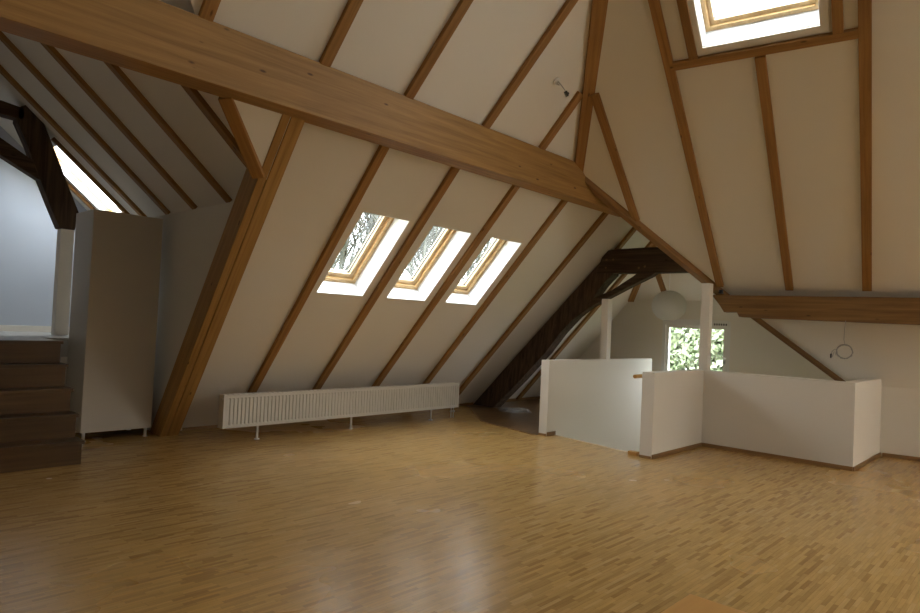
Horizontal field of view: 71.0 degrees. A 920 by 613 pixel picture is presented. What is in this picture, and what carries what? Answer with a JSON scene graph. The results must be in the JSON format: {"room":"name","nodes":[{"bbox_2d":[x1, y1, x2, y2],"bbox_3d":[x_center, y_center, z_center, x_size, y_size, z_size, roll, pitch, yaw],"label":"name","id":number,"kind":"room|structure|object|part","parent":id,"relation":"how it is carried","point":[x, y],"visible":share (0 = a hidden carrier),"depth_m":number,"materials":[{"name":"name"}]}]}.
{"room":"attic room","nodes":[
{"label":"attic room","id":0,"kind":"room"},
{"bbox_2d":[0,331,68,360],"bbox_3d":[-6.375,0.365,6.362,2.610,0.220,6.000,1,-2,43],"label":"floor","id":1,"kind":"structure","parent":0,"point":[4,335],"depth_m":7.53,"materials":[{"name":"grey"}]},
{"bbox_2d":[51,229,74,334],"bbox_3d":[-4.940,-0.300,8.021,0.150,1.313,0.150,1,-2,43],"label":"post","id":2,"kind":"object","parent":1,"relation":"on","point":[62,279],"visible":1,"depth_m":7.97,"materials":[{"name":"beige paint"}]},
{"bbox_2d":[0,100,78,229],"bbox_3d":[-5.616,-1.718,7.276,0.200,1.417,2.358,1,-2,43],"label":"roof truss","id":3,"kind":"object","parent":2,"relation":"on","point":[40,162],"visible":0.96,"depth_m":7.76,"materials":[{"name":"brown wood"}]},
{"bbox_2d":[0,126,86,325],"bbox_3d":[-7.341,-1.276,7.312,0.150,5.257,6.100,1,-2,43],"label":"wall","id":4,"kind":"structure","parent":0,"point":[28,234],"depth_m":8.74,"materials":[{"name":"grey paint"}]},
{"bbox_2d":[0,325,68,331],"bbox_3d":[-7.274,0.197,7.285,0.030,0.080,5.900,1,-2,43],"label":"baseboard","id":5,"kind":"structure","parent":4,"relation":"attached to","point":[2,327],"depth_m":8.74,"materials":[{"name":"beige paint"}]},
{"bbox_2d":[60,357,78,432],"bbox_3d":[-4.444,1.052,7.798,0.120,0.900,1.200,1,-2,43],"label":"wall","id":6,"kind":"structure","parent":0,"point":[63,359],"depth_m":7.53,"materials":[{"name":"beige paint"}]},
{"bbox_2d":[0,0,245,216],"bbox_3d":[-3.649,-2.544,6.088,7.268,2.714,3.092,1,-2,43],"label":"ceiling","id":7,"kind":"structure","parent":0,"point":[170,100],"depth_m":6.76,"materials":[{"name":"beige paint"}]},
{"bbox_2d":[0,65,146,216],"bbox_3d":[-4.965,-2.423,7.369,0.085,2.449,2.807,1,-2,43],"label":"rafter","id":8,"kind":"object","parent":7,"relation":"attached to","point":[3,72],"visible":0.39,"depth_m":7.67,"materials":[{"name":"brown wood"}]},
{"bbox_2d":[66,180,94,209],"bbox_3d":[-5.340,-1.625,8.887,0.060,0.901,1.026,1,-2,43],"label":"rafter","id":9,"kind":"object","parent":7,"relation":"attached to","point":[71,187],"visible":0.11,"depth_m":8.94,"materials":[{"name":"brown wood"}]},
{"bbox_2d":[0,31,169,214],"bbox_3d":[-4.423,-2.377,6.910,0.085,2.384,2.732,1,-2,43],"label":"rafter","id":10,"kind":"object","parent":7,"relation":"attached to","point":[3,38],"visible":1,"depth_m":7.12,"materials":[{"name":"brown wood"}]},
{"bbox_2d":[53,145,121,212],"bbox_3d":[-4.975,-1.709,8.616,0.660,0.846,0.935,1,-2,43],"label":"window","id":11,"kind":"structure","parent":7,"relation":"attached to","point":[70,171],"depth_m":8.87,"materials":[{"name":"white"}]},
{"bbox_2d":[51,137,129,213],"bbox_3d":[-4.684,-1.611,8.271,0.060,0.901,1.026,1,-2,43],"label":"rafter","id":12,"kind":"object","parent":7,"relation":"attached to","point":[54,140],"visible":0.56,"depth_m":8.19,"materials":[{"name":"brown wood"}]},
{"bbox_2d":[40,43,197,209],"bbox_3d":[-3.891,-2.366,6.410,0.085,2.384,2.732,1,-2,43],"label":"rafter","id":13,"kind":"object","parent":7,"relation":"attached to","point":[55,54],"visible":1,"depth_m":6.72,"materials":[{"name":"brown wood"}]},
{"bbox_2d":[104,62,231,202],"bbox_3d":[-3.203,-2.215,5.963,0.085,2.121,2.430,1,-2,43],"label":"rafter","id":14,"kind":"object","parent":7,"relation":"attached to","point":[116,70],"visible":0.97,"depth_m":6.30,"materials":[{"name":"brown wood"}]},
{"bbox_2d":[181,85,246,167],"bbox_3d":[-2.118,-1.549,5.863,0.096,0.791,0.900,1,-2,41],"label":"rafter","id":15,"kind":"object","parent":7,"relation":"attached to","point":[194,94],"visible":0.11,"depth_m":5.75,"materials":[{"name":"brown wood"}]},
{"bbox_2d":[147,201,233,429],"bbox_3d":[-3.652,0.204,7.979,5.042,2.676,0.120,1,-2,43],"label":"wall","id":16,"kind":"structure","parent":0,"point":[190,238],"depth_m":7.59,"materials":[{"name":"beige paint"}]},
{"bbox_2d":[234,100,290,179],"bbox_3d":[-1.815,-1.459,5.535,0.568,0.598,0.600,1,-2,43],"label":"ceiling","id":17,"kind":"structure","parent":0,"point":[261,124],"depth_m":5.44,"materials":[{"name":"beige paint"}]},
{"bbox_2d":[218,97,264,178],"bbox_3d":[-1.833,-1.415,5.452,0.115,0.530,0.729,2,-2,6],"label":"rafter","id":18,"kind":"object","parent":17,"relation":"attached to","point":[228,105],"visible":0.81,"depth_m":5.40,"materials":[{"name":"brown wood"}]},
{"bbox_2d":[152,0,649,430],"bbox_3d":[-0.744,-1.695,6.715,6.140,6.669,14.000,1,-2,43],"label":"ceiling","id":19,"kind":"structure","parent":0,"point":[387,42],"depth_m":7.31,"materials":[{"name":"beige paint"}]},
{"bbox_2d":[198,0,220,21],"bbox_3d":[-0.926,-3.463,3.942,2.518,2.741,0.100,1,-2,44],"label":"rafter","id":20,"kind":"object","parent":19,"relation":"attached to","point":[208,10],"visible":1,"depth_m":4.71,"materials":[{"name":"brown wood"}]},
{"bbox_2d":[0,0,619,216],"bbox_3d":[-1.275,-1.845,5.577,0.250,0.460,11.000,1,-2,43],"label":"purlin","id":21,"kind":"object","parent":19,"relation":"attached to","point":[154,38],"visible":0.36,"depth_m":5.18,"materials":[{"name":"brown wood"}]},
{"bbox_2d":[247,145,388,392],"bbox_3d":[-1.756,-0.203,7.421,0.101,3.583,3.292,4,-2,-45],"label":"rafter","id":22,"kind":"object","parent":19,"relation":"attached to","point":[381,151],"visible":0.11,"depth_m":7.21,"materials":[{"name":"brown wood"}]},
{"bbox_2d":[319,0,363,66],"bbox_3d":[-0.192,-3.409,4.726,2.518,2.741,0.100,1,-2,43],"label":"rafter","id":23,"kind":"object","parent":19,"relation":"attached to","point":[352,7],"visible":1,"depth_m":5.38,"materials":[{"name":"brown wood"}]},
{"bbox_2d":[316,211,409,296],"bbox_3d":[-1.224,-0.699,7.646,1.072,1.124,0.690,1,-2,43],"label":"window","id":24,"kind":"structure","parent":19,"relation":"attached to","point":[386,232],"depth_m":7.90,"materials":[{"name":"white paint"}]},
{"bbox_3d":[-1.290,-0.790,7.714,0.782,0.845,0.564,1,-2,43],"label":"sash","id":25,"kind":"part","parent":24,"relation":"part of","materials":[{"name":"brown wood"}]},
{"bbox_3d":[-1.284,-0.781,7.708,0.896,0.963,0.674,1,-2,43],"label":"frame","id":26,"kind":"part","parent":24,"relation":"part of","materials":[{"name":"brown wood"}]},
{"bbox_2d":[312,167,459,389],"bbox_3d":[-1.067,-0.151,8.157,3.288,3.582,0.100,1,-2,44],"label":"rafter","id":27,"kind":"object","parent":19,"relation":"attached to","point":[451,174],"visible":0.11,"depth_m":7.96,"materials":[{"name":"brown wood"}]},
{"bbox_2d":[387,225,471,300],"bbox_3d":[-0.489,-0.645,8.430,1.072,1.124,0.697,1,-2,43],"label":"window","id":28,"kind":"structure","parent":19,"relation":"attached to","point":[448,244],"depth_m":8.69,"materials":[{"name":"white paint"}]},
{"bbox_3d":[-0.555,-0.735,8.499,0.782,0.845,0.571,1,-2,43],"label":"sash","id":29,"kind":"part","parent":28,"relation":"part of","materials":[{"name":"brown wood"}]},
{"bbox_3d":[-0.549,-0.727,8.492,0.896,0.963,0.681,1,-2,43],"label":"frame","id":30,"kind":"part","parent":28,"relation":"part of","materials":[{"name":"brown wood"}]},
{"bbox_2d":[404,0,473,99],"bbox_3d":[0.362,-3.162,5.588,2.160,2.346,0.102,1,-2,40],"label":"rafter","id":31,"kind":"object","parent":19,"relation":"attached to","point":[460,10],"visible":1,"depth_m":5.99,"materials":[{"name":"brown wood"}]},
{"bbox_2d":[371,185,519,386],"bbox_3d":[-0.333,-0.097,8.940,3.288,3.582,0.100,1,-2,43],"label":"rafter","id":32,"kind":"object","parent":19,"relation":"attached to","point":[513,189],"visible":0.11,"depth_m":8.76,"materials":[{"name":"brown wood"}]},
{"bbox_2d":[445,237,521,304],"bbox_3d":[0.242,-0.591,9.209,1.072,1.124,0.668,1,-2,43],"label":"window","id":33,"kind":"structure","parent":19,"relation":"attached to","point":[470,292],"depth_m":9.45,"materials":[{"name":"white paint"}]},
{"bbox_3d":[0.175,-0.681,9.278,0.782,0.845,0.542,1,-2,43],"label":"sash","id":34,"kind":"part","parent":33,"relation":"part of","materials":[{"name":"brown wood"}]},
{"bbox_3d":[0.182,-0.673,9.271,0.896,0.963,0.652,1,-2,43],"label":"frame","id":35,"kind":"part","parent":33,"relation":"part of","materials":[{"name":"brown wood"}]},
{"bbox_2d":[422,200,566,383],"bbox_3d":[0.395,-0.043,9.716,3.289,3.582,0.100,1,-2,42],"label":"rafter","id":36,"kind":"object","parent":19,"relation":"attached to","point":[562,203],"visible":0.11,"depth_m":9.55,"materials":[{"name":"brown wood"}]},
{"bbox_2d":[482,0,577,128],"bbox_3d":[0.799,-2.647,6.688,1.307,1.416,0.102,1,-2,39],"label":"rafter","id":37,"kind":"object","parent":19,"relation":"attached to","point":[568,5],"visible":1,"depth_m":6.71,"materials":[{"name":"brown wood"}]},
{"bbox_2d":[459,212,607,394],"bbox_3d":[1.093,0.036,10.498,3.244,3.529,0.102,1,-2,40],"label":"rafter","id":38,"kind":"object","parent":19,"relation":"attached to","point":[603,215],"visible":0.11,"depth_m":10.38,"materials":[{"name":"brown wood"}]},
{"bbox_2d":[538,91,582,149],"bbox_3d":[1.194,-2.200,7.658,0.564,0.609,0.101,1,-2,42],"label":"rafter","id":39,"kind":"object","parent":19,"relation":"attached to","point":[578,96],"visible":1,"depth_m":7.63,"materials":[{"name":"brown wood"}]},
{"bbox_2d":[553,78,568,96],"bbox_3d":[1.128,-2.442,7.196,0.218,0.195,0.084,4,-2,-30],"label":"fitting","id":40,"kind":"object","parent":19,"relation":"hanging from","point":[556,81],"visible":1,"depth_m":7.17,"materials":[{"name":"white paint"}]},
{"bbox_2d":[516,241,652,399],"bbox_3d":[2.276,0.322,12.021,2.888,3.145,0.100,1,-2,43],"label":"rafter","id":41,"kind":"object","parent":19,"relation":"attached to","point":[618,281],"visible":0.56,"depth_m":12.12,"materials":[{"name":"brown wood"}]},
{"bbox_2d":[575,0,607,170],"bbox_3d":[1.417,-3.288,6.435,0.175,3.082,4.576,2,-2,6],"label":"beam","id":42,"kind":"structure","parent":19,"relation":"attached to","point":[599,7],"depth_m":7.25,"materials":[{"name":"brown wood"}]},
{"bbox_2d":[615,227,635,248],"bbox_3d":[1.852,0.093,11.308,3.238,3.527,0.100,1,-2,44],"label":"rafter","id":43,"kind":"object","parent":19,"relation":"attached to","point":[632,231],"visible":0.02,"depth_m":10.54,"materials":[{"name":"brown wood"}]},
{"bbox_2d":[0,399,919,612],"bbox_3d":[0.441,1.783,5.844,13.900,0.226,14.700,1,-2,43],"label":"floor","id":44,"kind":"structure","parent":0,"point":[403,512],"depth_m":4.80,"materials":[{"name":"brown wood"}]},
{"bbox_2d":[0,340,84,472],"bbox_3d":[-4.737,0.866,5.546,0.910,1.127,2.500,1,-2,43],"label":"staircase","id":45,"kind":"structure","parent":44,"relation":"on","point":[38,424],"depth_m":6.17,"materials":[{"name":"brown wood"}]},
{"bbox_2d":[66,209,162,441],"bbox_3d":[-4.072,0.222,7.582,0.612,2.580,0.750,1,-2,43],"label":"tall cabinet","id":46,"kind":"object","parent":44,"relation":"on","point":[117,261],"visible":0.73,"depth_m":7.34,"materials":[{"name":"beige laminate"}]},
{"bbox_3d":[-3.718,1.477,7.616,0.052,0.108,0.052,1,-2,43],"label":"leg","id":47,"kind":"part","parent":46,"relation":"part of","materials":[{"name":"silver metal"}]},
{"bbox_2d":[150,114,304,436],"bbox_3d":[-2.550,-0.069,6.726,0.242,3.624,3.374,4,-2,-40],"label":"wooden beam","id":48,"kind":"structure","parent":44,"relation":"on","point":[254,198],"depth_m":6.46,"materials":[{"name":"brown wood"}]},
{"bbox_2d":[182,403,472,430],"bbox_3d":[-1.611,1.664,10.041,0.014,0.055,5.440,1,-2,43],"label":"baseboard","id":49,"kind":"structure","parent":44,"relation":"on","point":[462,404],"depth_m":8.26,"materials":[{"name":"brown wood"}]},
{"bbox_2d":[217,382,459,439],"bbox_3d":[-1.419,1.395,8.881,0.124,0.550,3.972,1,-2,43],"label":"radiator","id":50,"kind":"object","parent":44,"relation":"on","point":[236,410],"visible":1,"depth_m":8.47,"materials":[{"name":"beige metal"}]},
{"bbox_3d":[-2.438,1.501,7.753,0.064,0.185,0.062,1,-2,43],"label":"leg","id":51,"kind":"part","parent":50,"relation":"part of","materials":[{"name":"white metal"}]},
{"bbox_2d":[220,382,457,395],"bbox_3d":[-1.401,1.124,8.892,0.122,0.008,3.950,1,-2,43],"label":"grille","id":52,"kind":"object","parent":50,"relation":"attached to","point":[452,384],"depth_m":8.67,"materials":[{"name":"beige metal"}]},
{"bbox_2d":[470,407,482,421],"bbox_3d":[0.268,1.791,10.737,0.031,0.010,1.584,3,-2,-6],"label":"trim","id":53,"kind":"structure","parent":44,"relation":"on","point":[476,414],"depth_m":10.66,"materials":[{"name":"brown wood"}]},
{"bbox_2d":[482,421,534,434],"bbox_3d":[0.690,1.777,9.447,0.030,0.010,1.218,4,-2,-34],"label":"trim","id":54,"kind":"structure","parent":44,"relation":"on","point":[482,421],"depth_m":9.37,"materials":[{"name":"brown wood"}]},
{"bbox_2d":[497,407,530,412],"bbox_3d":[0.954,1.811,11.359,0.580,0.053,0.480,3,-2,-7],"label":"plastic sheet","id":55,"kind":"object","parent":44,"relation":"on","point":[505,409],"visible":1,"depth_m":11.22,"materials":[{"name":"grey"}]},
{"bbox_2d":[473,247,687,407],"bbox_3d":[1.999,0.465,10.879,4.105,2.825,0.395,1,-2,39],"label":"roof truss","id":56,"kind":"object","parent":44,"relation":"on","point":[646,263],"visible":0.94,"depth_m":10.82,"materials":[{"name":"brown wood"}]},
{"bbox_3d":[1.452,0.464,11.304,2.730,2.800,0.287,2,-2,36],"label":"leg","id":57,"kind":"part","parent":56,"relation":"part of","materials":[{"name":"brown wood"}]},
{"bbox_2d":[661,594,746,612],"bbox_3d":[1.357,1.614,2.754,1.280,0.045,1.170,1,-2,43],"label":"wooden platform","id":58,"kind":"object","parent":44,"relation":"on","point":[691,603],"visible":1,"depth_m":3.44,"materials":[{"name":"orange wood"}]},
{"bbox_2d":[539,358,651,451],"bbox_3d":[2.202,2.647,10.103,0.135,3.645,3.200,1,-2,43],"label":"wall","id":59,"kind":"structure","parent":0,"point":[595,401],"depth_m":9.82,"materials":[{"name":"beige paint"}]},
{"bbox_2d":[547,431,555,435],"bbox_3d":[1.270,1.769,8.980,0.014,0.055,0.200,1,-2,43],"label":"baseboard","id":60,"kind":"structure","parent":59,"relation":"attached to","point":[551,433],"depth_m":8.97,"materials":[{"name":"brown wood"}]},
{"bbox_2d":[556,435,626,451],"bbox_3d":[1.771,1.818,8.431,0.037,0.034,1.506,4,-2,-36],"label":"trim","id":61,"kind":"structure","parent":59,"relation":"attached to","point":[556,435],"depth_m":8.45,"materials":[{"name":"brown wood"}]},
{"bbox_2d":[600,299,611,358],"bbox_3d":[2.299,0.355,10.158,0.120,0.945,0.120,1,-2,43],"label":"post","id":62,"kind":"object","parent":59,"relation":"on","point":[606,311],"visible":0.98,"depth_m":10.11,"materials":[{"name":"beige paint"}]},
{"bbox_2d":[635,273,715,300],"bbox_3d":[3.820,-0.929,11.127,2.562,1.590,1.440,1,-2,43],"label":"ceiling","id":63,"kind":"structure","parent":0,"point":[688,286],"depth_m":11.58,"materials":[{"name":"beige paint"}]},
{"bbox_2d":[628,244,656,301],"bbox_3d":[3.355,-0.881,11.472,0.110,1.545,1.934,3,-2,-2],"label":"rafter","id":64,"kind":"object","parent":63,"relation":"attached to","point":[635,289],"visible":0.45,"depth_m":12.19,"materials":[{"name":"brown wood"}]},
{"bbox_2d":[655,274,665,291],"bbox_3d":[3.540,-0.626,11.588,0.090,0.688,0.632,1,-2,43],"label":"rafter","id":65,"kind":"object","parent":63,"relation":"attached to","point":[662,287],"visible":0.34,"depth_m":11.68,"materials":[{"name":"brown wood"}]},
{"bbox_2d":[579,300,834,380],"bbox_3d":[4.065,0.947,11.804,5.900,2.100,0.250,1,-2,43],"label":"wall","id":66,"kind":"structure","parent":0,"point":[636,332],"depth_m":11.13,"materials":[{"name":"beige paint"}]},
{"bbox_2d":[506,396,539,401],"bbox_3d":[1.145,1.867,12.953,0.014,0.055,1.930,1,-2,43],"label":"baseboard","id":67,"kind":"structure","parent":66,"relation":"attached to","point":[536,397],"depth_m":13.13,"materials":[{"name":"brown wood"}]},
{"bbox_2d":[661,319,730,371],"bbox_3d":[4.176,0.955,11.513,1.360,1.440,0.220,1,-2,43],"label":"window","id":68,"kind":"structure","parent":66,"relation":"in","point":[679,323],"depth_m":11.64,"materials":[{"name":"white paint"}]},
{"bbox_2d":[583,0,919,297],"bbox_3d":[4.312,-2.489,5.645,7.807,4.561,5.988,2,-2,34],"label":"ceiling","id":69,"kind":"structure","parent":0,"point":[814,91],"depth_m":7.28,"materials":[{"name":"beige paint"}]},
{"bbox_2d":[590,93,639,221],"bbox_3d":[1.977,-1.816,8.124,0.100,1.257,1.644,2,-2,34],"label":"rafter","id":70,"kind":"object","parent":69,"relation":"attached to","point":[596,100],"visible":1,"depth_m":8.02,"materials":[{"name":"brown wood"}]},
{"bbox_2d":[585,176,729,294],"bbox_3d":[2.759,-0.917,8.942,2.757,1.722,0.118,3,-2,-19],"label":"beam","id":71,"kind":"structure","parent":69,"relation":"attached to","point":[598,192],"depth_m":8.87,"materials":[{"name":"brown wood"}]},
{"bbox_2d":[648,0,723,286],"bbox_3d":[2.668,-1.871,7.553,0.100,3.014,3.976,2,-2,34],"label":"rafter","id":72,"kind":"object","parent":69,"relation":"attached to","point":[654,5],"visible":1,"depth_m":7.39,"materials":[{"name":"brown wood"}]},
{"bbox_2d":[676,0,697,59],"bbox_3d":[1.935,-3.328,5.924,0.090,1.462,1.915,2,-2,34],"label":"rafter","id":73,"kind":"object","parent":69,"relation":"attached to","point":[682,5],"visible":1,"depth_m":6.45,"materials":[{"name":"brown wood"}]},
{"bbox_2d":[687,0,829,54],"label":"window","id":74,"kind":"structure","parent":69,"relation":"attached to","point":[793,18],"depth_m":6.32,"materials":[{"name":"white paint"}]},
{"bbox_3d":[2.732,-3.238,5.986,1.034,0.817,1.030,2,-2,34],"label":"frame","id":75,"kind":"part","parent":74,"relation":"part of","materials":[{"name":"brown wood"}]},
{"bbox_3d":[2.736,-3.248,5.992,0.952,0.724,0.931,2,-2,34],"label":"sash","id":76,"kind":"part","parent":74,"relation":"part of","materials":[{"name":"brown wood"}]},
{"bbox_2d":[669,27,857,71],"bbox_3d":[2.945,-2.530,6.381,1.700,0.095,0.102,2,-2,34],"label":"beam","id":77,"kind":"structure","parent":69,"relation":"attached to","point":[852,33],"depth_m":6.31,"materials":[{"name":"brown wood"}]},
{"bbox_2d":[754,55,793,290],"bbox_3d":[3.717,-1.362,7.561,0.100,2.166,2.850,2,-2,34],"label":"rafter","id":78,"kind":"object","parent":69,"relation":"attached to","point":[760,61],"visible":1,"depth_m":7.28,"materials":[{"name":"brown wood"}]},
{"bbox_2d":[713,295,919,324],"bbox_3d":[6.094,0.095,7.622,5.915,0.370,0.211,2,-2,34],"label":"purlin","id":79,"kind":"object","parent":69,"relation":"attached to","point":[881,310],"visible":0.95,"depth_m":8.38,"materials":[{"name":"brown wood"}]},
{"bbox_2d":[830,321,852,358],"bbox_3d":[4.886,0.428,8.247,0.261,0.495,0.049,2,-2,36],"label":"cable coil","id":80,"kind":"object","parent":79,"relation":"hanging from","point":[844,344],"visible":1,"depth_m":8.24,"materials":[{"name":"grey"}]},
{"bbox_2d":[831,0,843,33],"bbox_3d":[3.012,-3.297,5.205,0.090,1.462,1.915,2,-2,34],"label":"rafter","id":81,"kind":"object","parent":69,"relation":"attached to","point":[836,5],"visible":1,"depth_m":5.85,"materials":[{"name":"brown wood"}]},
{"bbox_2d":[858,0,871,290],"bbox_3d":[3.755,-2.417,5.977,0.105,4.194,5.541,2,-2,34],"label":"rafter","id":82,"kind":"object","parent":69,"relation":"attached to","point":[864,6],"visible":1,"depth_m":6.59,"materials":[{"name":"brown wood"}]},
{"bbox_2d":[639,369,881,466],"bbox_3d":[3.918,1.386,8.188,3.420,1.020,1.326,3,-2,4],"label":"wall","id":83,"kind":"structure","parent":0,"point":[827,421],"depth_m":8.00,"materials":[{"name":"beige paint"}]},
{"bbox_2d":[628,450,638,455],"bbox_3d":[2.110,1.782,7.841,0.120,0.045,0.070,1,-2,43],"label":"trim","id":84,"kind":"structure","parent":83,"relation":"attached to","point":[630,452],"depth_m":7.81,"materials":[{"name":"orange wood"}]},
{"bbox_2d":[633,374,641,377],"bbox_3d":[2.677,1.337,8.373,0.112,0.943,1.634,1,-2,43],"label":"handrail","id":85,"kind":"object","parent":83,"relation":"attached to","point":[635,375],"visible":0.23,"depth_m":7.84,"materials":[{"name":"orange wood"}]},
{"bbox_2d":[639,454,650,458],"bbox_3d":[2.201,1.790,7.683,0.150,0.030,0.014,1,-2,43],"label":"baseboard","id":86,"kind":"structure","parent":83,"relation":"attached to","point":[642,456],"depth_m":7.67,"materials":[{"name":"brown wood"}]},
{"bbox_2d":[651,443,701,458],"bbox_3d":[2.760,1.818,8.149,0.014,0.050,1.430,1,-2,43],"label":"baseboard","id":87,"kind":"structure","parent":83,"relation":"attached to","point":[654,456],"depth_m":8.07,"materials":[{"name":"brown wood"}]},
{"bbox_2d":[699,283,712,369],"bbox_3d":[3.355,0.275,8.796,0.120,1.180,0.110,1,-2,43],"label":"post","id":88,"kind":"object","parent":83,"relation":"on","point":[707,288],"visible":1,"depth_m":8.76,"materials":[{"name":"beige paint"}]},
{"bbox_2d":[702,443,852,470],"bbox_3d":[3.898,1.868,8.063,1.765,0.050,0.014,1,-2,43],"label":"baseboard","id":89,"kind":"structure","parent":83,"relation":"attached to","point":[836,466],"depth_m":7.99,"materials":[{"name":"brown wood"}]},
{"bbox_2d":[853,452,880,470],"bbox_3d":[5.072,1.921,8.014,0.014,0.050,1.538,1,-2,43],"label":"baseboard","id":90,"kind":"structure","parent":83,"relation":"attached to","point":[878,455],"depth_m":7.92,"materials":[{"name":"brown wood"}]},
{"bbox_2d":[762,319,919,388],"bbox_3d":[6.432,0.477,7.881,5.822,1.210,0.528,2,-2,34],"label":"ceiling","id":91,"kind":"structure","parent":0,"point":[890,353],"depth_m":8.56,"materials":[{"name":"beige paint"}]},
{"bbox_2d":[751,318,844,380],"bbox_3d":[4.541,0.464,9.020,1.552,1.192,0.060,2,-2,18],"label":"rafter","id":92,"kind":"object","parent":91,"relation":"attached to","point":[759,321],"visible":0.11,"depth_m":8.94,"materials":[{"name":"brown wood"}]},
{"bbox_2d":[880,387,919,456],"bbox_3d":[7.103,1.568,7.618,4.362,0.920,0.120,2,-2,34],"label":"wall","id":93,"kind":"structure","parent":0,"point":[900,407],"depth_m":8.44,"materials":[{"name":"beige paint"}]},
{"bbox_2d":[882,453,919,460],"bbox_3d":[6.846,1.993,7.684,3.042,0.050,0.015,2,-2,34],"label":"baseboard","id":94,"kind":"structure","parent":93,"relation":"attached to","point":[883,454],"depth_m":8.40,"materials":[{"name":"brown wood"}]},
{"bbox_3d":[3.369,-0.962,9.555,1.305,1.631,4.170,1,-2,43],"label":"ceiling","id":95,"kind":"structure","parent":0,"visible":0},
{"bbox_2d":[651,283,686,320],"bbox_3d":[3.296,-0.501,10.120,0.529,1.456,0.529,1,-2,43],"label":"paper lantern","id":96,"kind":"object","parent":95,"relation":"hanging from","point":[669,305],"visible":0.99,"depth_m":9.92,"materials":[{"name":"white paper"}]},
{"label":"outside","id":97,"kind":"structure","parent":0,"visible":0},
{"bbox_3d":[-0.765,6.990,13.956,140.000,0.300,140.000,1,-2,43],"label":"ground","id":98,"kind":"structure","parent":97,"visible":0},
{"bbox_2d":[332,249,354,266],"bbox_3d":[-6.164,-2.146,20.588,9.744,17.809,11.483,2,-2,28],"label":"bare tree","id":99,"kind":"object","parent":98,"relation":"on","point":[340,262],"visible":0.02,"depth_m":19.77,"materials":[{"name":"grey plant"}]},
{"bbox_2d":[335,226,360,268],"bbox_3d":[-8.411,-2.898,28.281,8.313,19.554,10.640,4,-2,-30],"label":"bare tree","id":100,"kind":"object","parent":98,"relation":"on","point":[347,263],"visible":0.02,"depth_m":28.73,"materials":[{"name":"grey plant"}]},
{"bbox_2d":[331,212,380,270],"bbox_3d":[-3.454,-1.683,22.217,9.459,17.249,11.204,4,-2,-33],"label":"bare tree","id":101,"kind":"object","parent":98,"relation":"on","point":[344,250],"visible":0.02,"depth_m":23.01,"materials":[{"name":"grey plant"}]},
{"bbox_2d":[347,212,443,276],"bbox_3d":[-2.290,-1.444,22.676,9.538,16.936,11.662,3,-2,-22],"label":"bare tree","id":102,"kind":"object","parent":98,"relation":"on","point":[428,239],"visible":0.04,"depth_m":22.69,"materials":[{"name":"grey plant"}]},
{"bbox_2d":[413,227,494,282],"bbox_3d":[2.231,-1.140,27.094,11.523,16.956,12.430,3,-2,-1],"label":"bare tree","id":103,"kind":"object","parent":98,"relation":"on","point":[480,255],"visible":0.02,"depth_m":27.24,"materials":[{"name":"grey plant"}]},
{"bbox_2d":[418,237,493,282],"bbox_3d":[1.611,-1.861,29.211,9.571,18.447,12.580,4,-2,-33],"label":"bare tree","id":104,"kind":"object","parent":98,"relation":"on","point":[491,237],"visible":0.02,"depth_m":30.54,"materials":[{"name":"grey plant"}]},
{"bbox_2d":[669,327,723,370],"bbox_3d":[6.659,3.563,16.841,5.532,7.398,2.370,1,-2,43],"label":"tree","id":105,"kind":"object","parent":98,"relation":"on","point":[684,343],"visible":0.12,"depth_m":16.54,"materials":[{"name":"green plant"}]}
]}

